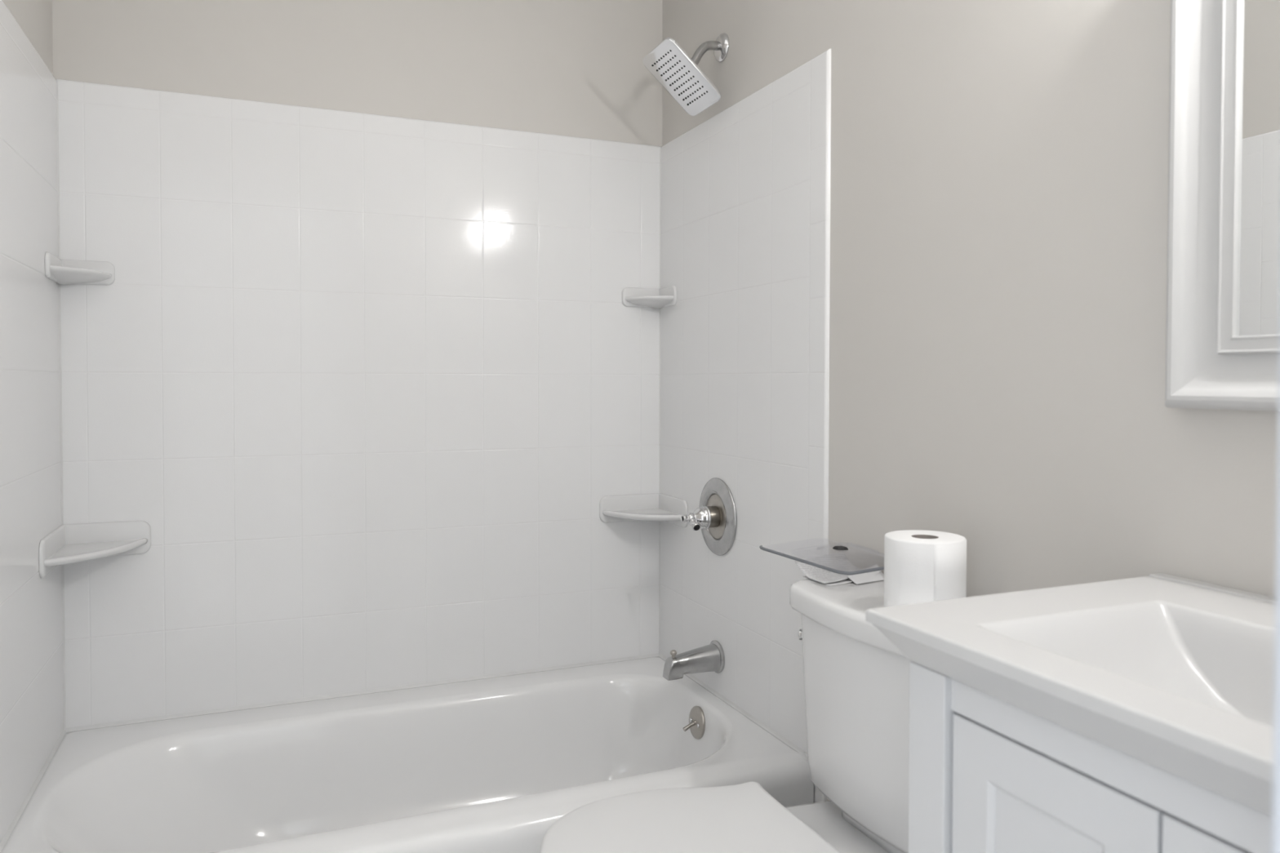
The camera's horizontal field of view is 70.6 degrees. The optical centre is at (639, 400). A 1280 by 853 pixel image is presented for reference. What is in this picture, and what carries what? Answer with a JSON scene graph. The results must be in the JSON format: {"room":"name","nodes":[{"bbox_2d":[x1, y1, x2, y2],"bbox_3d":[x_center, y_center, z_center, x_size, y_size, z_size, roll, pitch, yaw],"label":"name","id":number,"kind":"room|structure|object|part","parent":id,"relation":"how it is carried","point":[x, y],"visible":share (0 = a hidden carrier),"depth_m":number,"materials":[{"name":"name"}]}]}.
{"room":"bathroom","nodes":[
{"label":"bathroom","id":0,"kind":"room"},
{"bbox_2d":[0,0,64,843],"bbox_3d":[-0.943,-0.080,1.006,0.128,2.440,2.208,0,1,-23],"label":"wall","id":1,"kind":"structure","parent":0,"point":[32,718],"depth_m":1.75,"materials":[{"name":"beige paint"}]},
{"bbox_2d":[44,252,115,284],"bbox_3d":[-1.230,-0.288,1.991,0.110,0.057,0.145,0,1,-23],"label":"corner shelf","id":2,"kind":"object","parent":1,"relation":"attached to","point":[64,272],"visible":1,"depth_m":2.01,"materials":[{"name":"white ceramic"}]},
{"bbox_2d":[49,265,111,284],"bbox_3d":[-1.233,-0.274,1.992,0.106,0.029,0.141,0,1,-23],"label":"tray","id":3,"kind":"object","parent":2,"relation":"on","point":[61,274],"depth_m":2.01,"materials":[{"name":"white ceramic"}]},
{"bbox_2d":[39,520,151,577],"bbox_3d":[-1.182,0.322,1.975,0.178,0.078,0.236,0,1,-23],"label":"corner shelf","id":4,"kind":"object","parent":1,"relation":"attached to","point":[68,544],"visible":1,"depth_m":2.05,"materials":[{"name":"white ceramic"}]},
{"bbox_2d":[44,537,147,567],"bbox_3d":[-1.185,0.341,1.977,0.174,0.034,0.232,0,1,-23],"label":"tray","id":5,"kind":"object","parent":4,"relation":"on","point":[67,550],"depth_m":2.00,"materials":[{"name":"white ceramic"}]},
{"bbox_2d":[52,0,662,728],"bbox_3d":[-0.650,-0.109,2.388,1.785,2.440,0.128,0,1,-23],"label":"wall","id":6,"kind":"structure","parent":0,"point":[367,371],"depth_m":2.29,"materials":[{"name":"beige paint"}]},
{"bbox_2d":[0,82,808,852],"bbox_3d":[-0.469,0.037,1.964,1.490,1.496,0.803,0,1,-23],"label":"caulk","id":7,"kind":"structure","parent":6,"relation":"attached to","point":[768,729],"depth_m":2.18,"materials":[{"name":"white"}]},
{"bbox_2d":[599,493,688,527],"bbox_3d":[0.008,0.310,2.504,0.188,0.076,0.186,0,1,-23],"label":"corner shelf","id":8,"kind":"object","parent":6,"relation":"attached to","point":[654,507],"visible":0.96,"depth_m":2.55,"materials":[{"name":"white ceramic"}]},
{"bbox_2d":[602,508,681,521],"bbox_3d":[0.009,0.328,2.507,0.184,0.033,0.182,0,1,-23],"label":"tray","id":9,"kind":"object","parent":8,"relation":"on","point":[608,514],"depth_m":2.51,"materials":[{"name":"white ceramic"}]},
{"bbox_2d":[622,285,676,308],"bbox_3d":[0.026,-0.292,2.538,0.120,0.057,0.112,0,1,-23],"label":"corner shelf","id":10,"kind":"object","parent":6,"relation":"attached to","point":[661,298],"visible":1,"depth_m":2.56,"materials":[{"name":"white ceramic"}]},
{"bbox_2d":[625,295,673,308],"bbox_3d":[0.026,-0.278,2.541,0.116,0.029,0.108,0,1,-23],"label":"tray","id":11,"kind":"object","parent":10,"relation":"on","point":[651,301],"depth_m":2.54,"materials":[{"name":"white ceramic"}]},
{"bbox_2d":[660,0,1279,803],"bbox_3d":[0.544,-0.091,1.633,0.128,2.440,2.208,0,1,-23],"label":"wall","id":12,"kind":"structure","parent":0,"point":[913,252],"depth_m":1.59,"materials":[{"name":"beige paint"}]},
{"bbox_2d":[642,32,728,115],"bbox_3d":[0.120,-0.822,2.231,0.194,0.195,0.160,0,1,-23],"label":"shower","id":13,"kind":"object","parent":12,"relation":"attached to","point":[680,74],"visible":1,"depth_m":2.23,"materials":[{"name":"silver metal"}]},
{"bbox_3d":[0.165,-0.863,2.253,0.093,0.072,0.022,0,1,-23],"label":"shower arm","id":14,"kind":"part","parent":13,"relation":"part of","materials":[{"name":"silver metal"}]},
{"bbox_2d":[662,640,724,680],"bbox_3d":[0.131,0.653,2.274,0.146,0.081,0.081,0,1,-23],"label":"tub spout","id":15,"kind":"object","parent":12,"relation":"attached to","point":[711,657],"visible":1,"depth_m":2.26,"materials":[{"name":"silver metal"}]},
{"bbox_3d":[0.083,0.633,2.253,0.017,0.021,0.017,0,1,-23],"label":"diverter knob","id":16,"kind":"part","parent":15,"relation":"part of","materials":[{"name":"silver metal"}]},
{"bbox_2d":[680,477,737,555],"bbox_3d":[0.152,0.295,2.273,0.101,0.196,0.196,0,1,-23],"label":"shower valve","id":17,"kind":"object","parent":12,"relation":"attached to","point":[716,517],"visible":1,"depth_m":2.26,"materials":[{"name":"silver metal"}]},
{"bbox_3d":[0.135,0.306,2.243,0.023,0.033,0.039,0,1,-23],"label":"handle arm","id":18,"kind":"part","parent":17,"relation":"part of","materials":[{"name":"silver metal"}]},
{"bbox_3d":[0.137,0.295,2.266,0.067,0.058,0.058,0,1,-23],"label":"handle","id":19,"kind":"part","parent":17,"relation":"part of","materials":[{"name":"silver metal"}]},
{"bbox_2d":[693,524,700,530],"bbox_3d":[0.141,0.314,2.230,0.016,0.015,0.008,0,1,-23],"label":"socket","id":20,"kind":"object","parent":17,"relation":"attached to","point":[696,527],"depth_m":2.23,"materials":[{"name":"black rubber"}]},
{"bbox_3d":[0.212,0.010,2.268,0.009,1.472,0.770,0,1,-23],"label":"tile panel","id":21,"kind":"part","parent":12,"relation":"part of","materials":[{"name":"white"}]},
{"bbox_3d":[0.360,0.202,1.920,0.009,1.840,0.130,0,1,-23],"label":"bullnose trim","id":22,"kind":"part","parent":12,"relation":"part of","materials":[{"name":"white tile"}]},
{"bbox_2d":[1164,0,1279,411],"bbox_3d":[0.778,-0.299,0.877,0.039,0.630,0.562,0,1,-23],"label":"wall mirror","id":23,"kind":"object","parent":12,"relation":"attached to","point":[1223,317],"visible":1,"depth_m":1.06,"materials":[{"name":"white wood"}]},
{"bbox_2d":[1235,0,1279,336],"bbox_3d":[0.780,-0.299,0.877,0.012,0.464,0.396,0,1,-23],"label":"mirror glass","id":24,"kind":"object","parent":23,"relation":"attached to","point":[1257,21],"depth_m":1.03,"materials":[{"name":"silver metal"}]},
{"bbox_3d":[-0.219,1.172,0.764,2.800,0.050,3.550,0,1,-23],"label":"floor","id":25,"kind":"structure","parent":0,"visible":0},
{"bbox_2d":[0,656,813,852],"bbox_3d":[-0.471,0.938,1.982,1.482,0.364,0.798,0,1,-23],"label":"bathtub","id":26,"kind":"object","parent":25,"relation":"on","point":[490,765],"visible":0.88,"depth_m":2.11,"materials":[{"name":"white ceramic"}]},
{"bbox_3d":[0.123,0.811,2.255,0.037,0.024,0.014,0,1,-23],"label":"trip lever","id":27,"kind":"part","parent":26,"relation":"part of","materials":[{"name":"silver metal"}]},
{"bbox_3d":[0.144,0.806,2.263,0.019,0.079,0.079,0,1,-23],"label":"overflow plate","id":28,"kind":"part","parent":26,"relation":"part of","materials":[{"name":"silver metal"}]},
{"bbox_2d":[538,578,911,852],"bbox_3d":[0.185,0.733,1.409,0.696,0.800,0.423,0,1,-23],"label":"toilet","id":29,"kind":"object","parent":25,"relation":"on","point":[856,680],"visible":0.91,"depth_m":1.44,"materials":[{"name":"white ceramic"}]},
{"bbox_3d":[0.069,0.683,1.358,0.442,0.021,0.423,0,1,-23],"label":"seat lid","id":30,"kind":"part","parent":29,"relation":"part of","materials":[{"name":"white plastic"}]},
{"bbox_3d":[0.311,0.421,1.616,0.056,0.020,0.020,1,1,23],"label":"flush lever","id":31,"kind":"part","parent":29,"relation":"part of","materials":[{"name":"silver metal"}]},
{"bbox_3d":[0.183,0.926,1.412,0.672,0.414,0.372,0,1,-23],"label":"bowl","id":32,"kind":"part","parent":29,"relation":"part of","materials":[{"name":"white ceramic"}]},
{"bbox_2d":[794,551,879,586],"bbox_3d":[0.365,0.310,1.675,0.130,0.034,0.114,0,1,-23],"label":"leaflet","id":33,"kind":"object","parent":29,"relation":"on","point":[839,561],"visible":0.82,"depth_m":1.69,"materials":[{"name":"white paper"}]},
{"bbox_2d":[759,545,884,575],"bbox_3d":[0.356,0.283,1.699,0.151,0.028,0.287,0,1,-23],"label":"plastic package","id":34,"kind":"object","parent":33,"relation":"on","point":[847,573],"visible":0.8,"depth_m":1.60,"materials":[{"name":"grey"}]},
{"bbox_2d":[832,546,848,550],"bbox_3d":[0.367,0.270,1.657,0.022,0.006,0.025,0,1,-23],"label":"clip","id":35,"kind":"object","parent":34,"relation":"on","point":[837,548],"visible":1,"depth_m":1.65,"materials":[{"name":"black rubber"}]},
{"bbox_3d":[0.412,0.355,1.496,0.205,0.046,0.414,0,1,-23],"label":"tank lid","id":36,"kind":"part","parent":29,"relation":"part of","materials":[{"name":"white ceramic"}]},
{"bbox_3d":[0.417,0.536,1.502,0.193,0.323,0.374,0,1,-23],"label":"tank","id":37,"kind":"part","parent":29,"relation":"part of","materials":[{"name":"white ceramic"}]},
{"bbox_2d":[846,564,884,584],"bbox_3d":[0.413,0.316,1.643,0.080,0.022,0.030,-1,1,-30],"label":"paper slip","id":38,"kind":"object","parent":29,"relation":"on","point":[867,577],"visible":0.8,"depth_m":1.64,"materials":[{"name":"white"}]},
{"bbox_2d":[884,529,966,607],"bbox_3d":[0.441,0.272,1.401,0.122,0.124,0.122,0,1,-23],"label":"toilet paper roll","id":39,"kind":"object","parent":29,"relation":"on","point":[921,566],"visible":0.71,"depth_m":1.35,"materials":[{"name":"white"}]},
{"bbox_2d":[908,661,1272,852],"bbox_3d":[0.589,0.717,0.813,0.449,0.860,0.553,0,1,-23],"label":"vanity cabinet","id":40,"kind":"object","parent":25,"relation":"on","point":[988,774],"visible":0.62,"depth_m":0.83,"materials":[{"name":"white paint"}]},
{"bbox_3d":[0.322,0.713,0.971,0.045,0.860,0.055,0,1,-23],"label":"corner post","id":41,"kind":"part","parent":40,"relation":"part of","materials":[{"name":"white paint"}]},
{"bbox_3d":[0.374,0.675,0.834,0.019,0.701,0.230,0,1,-23],"label":"cabinet door","id":42,"kind":"part","parent":40,"relation":"part of","materials":[{"name":"white paint"}]},
{"bbox_2d":[865,573,1275,816],"bbox_3d":[0.580,0.285,0.807,0.466,0.107,0.609,0,1,-23],"label":"sink","id":43,"kind":"object","parent":40,"relation":"in","point":[1173,674],"visible":0.95,"depth_m":0.93,"materials":[{"name":"white stone"}]},
{"bbox_3d":[0.460,0.679,0.631,0.019,0.701,0.203,0,1,-23],"label":"cabinet door","id":44,"kind":"part","parent":40,"relation":"part of","materials":[{"name":"white paint"}]},
{"bbox_3d":[0.251,-0.062,0.252,1.741,2.440,0.110,0,1,-23],"label":"wall","id":45,"kind":"structure","parent":0,"visible":0},
{"bbox_2d":[1271,381,1279,852],"bbox_3d":[-0.064,0.108,0.131,0.804,2.105,0.129,0,1,-23],"label":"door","id":46,"kind":"structure","parent":45,"relation":"in","point":[1276,775],"depth_m":0.32,"materials":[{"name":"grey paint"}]}
]}

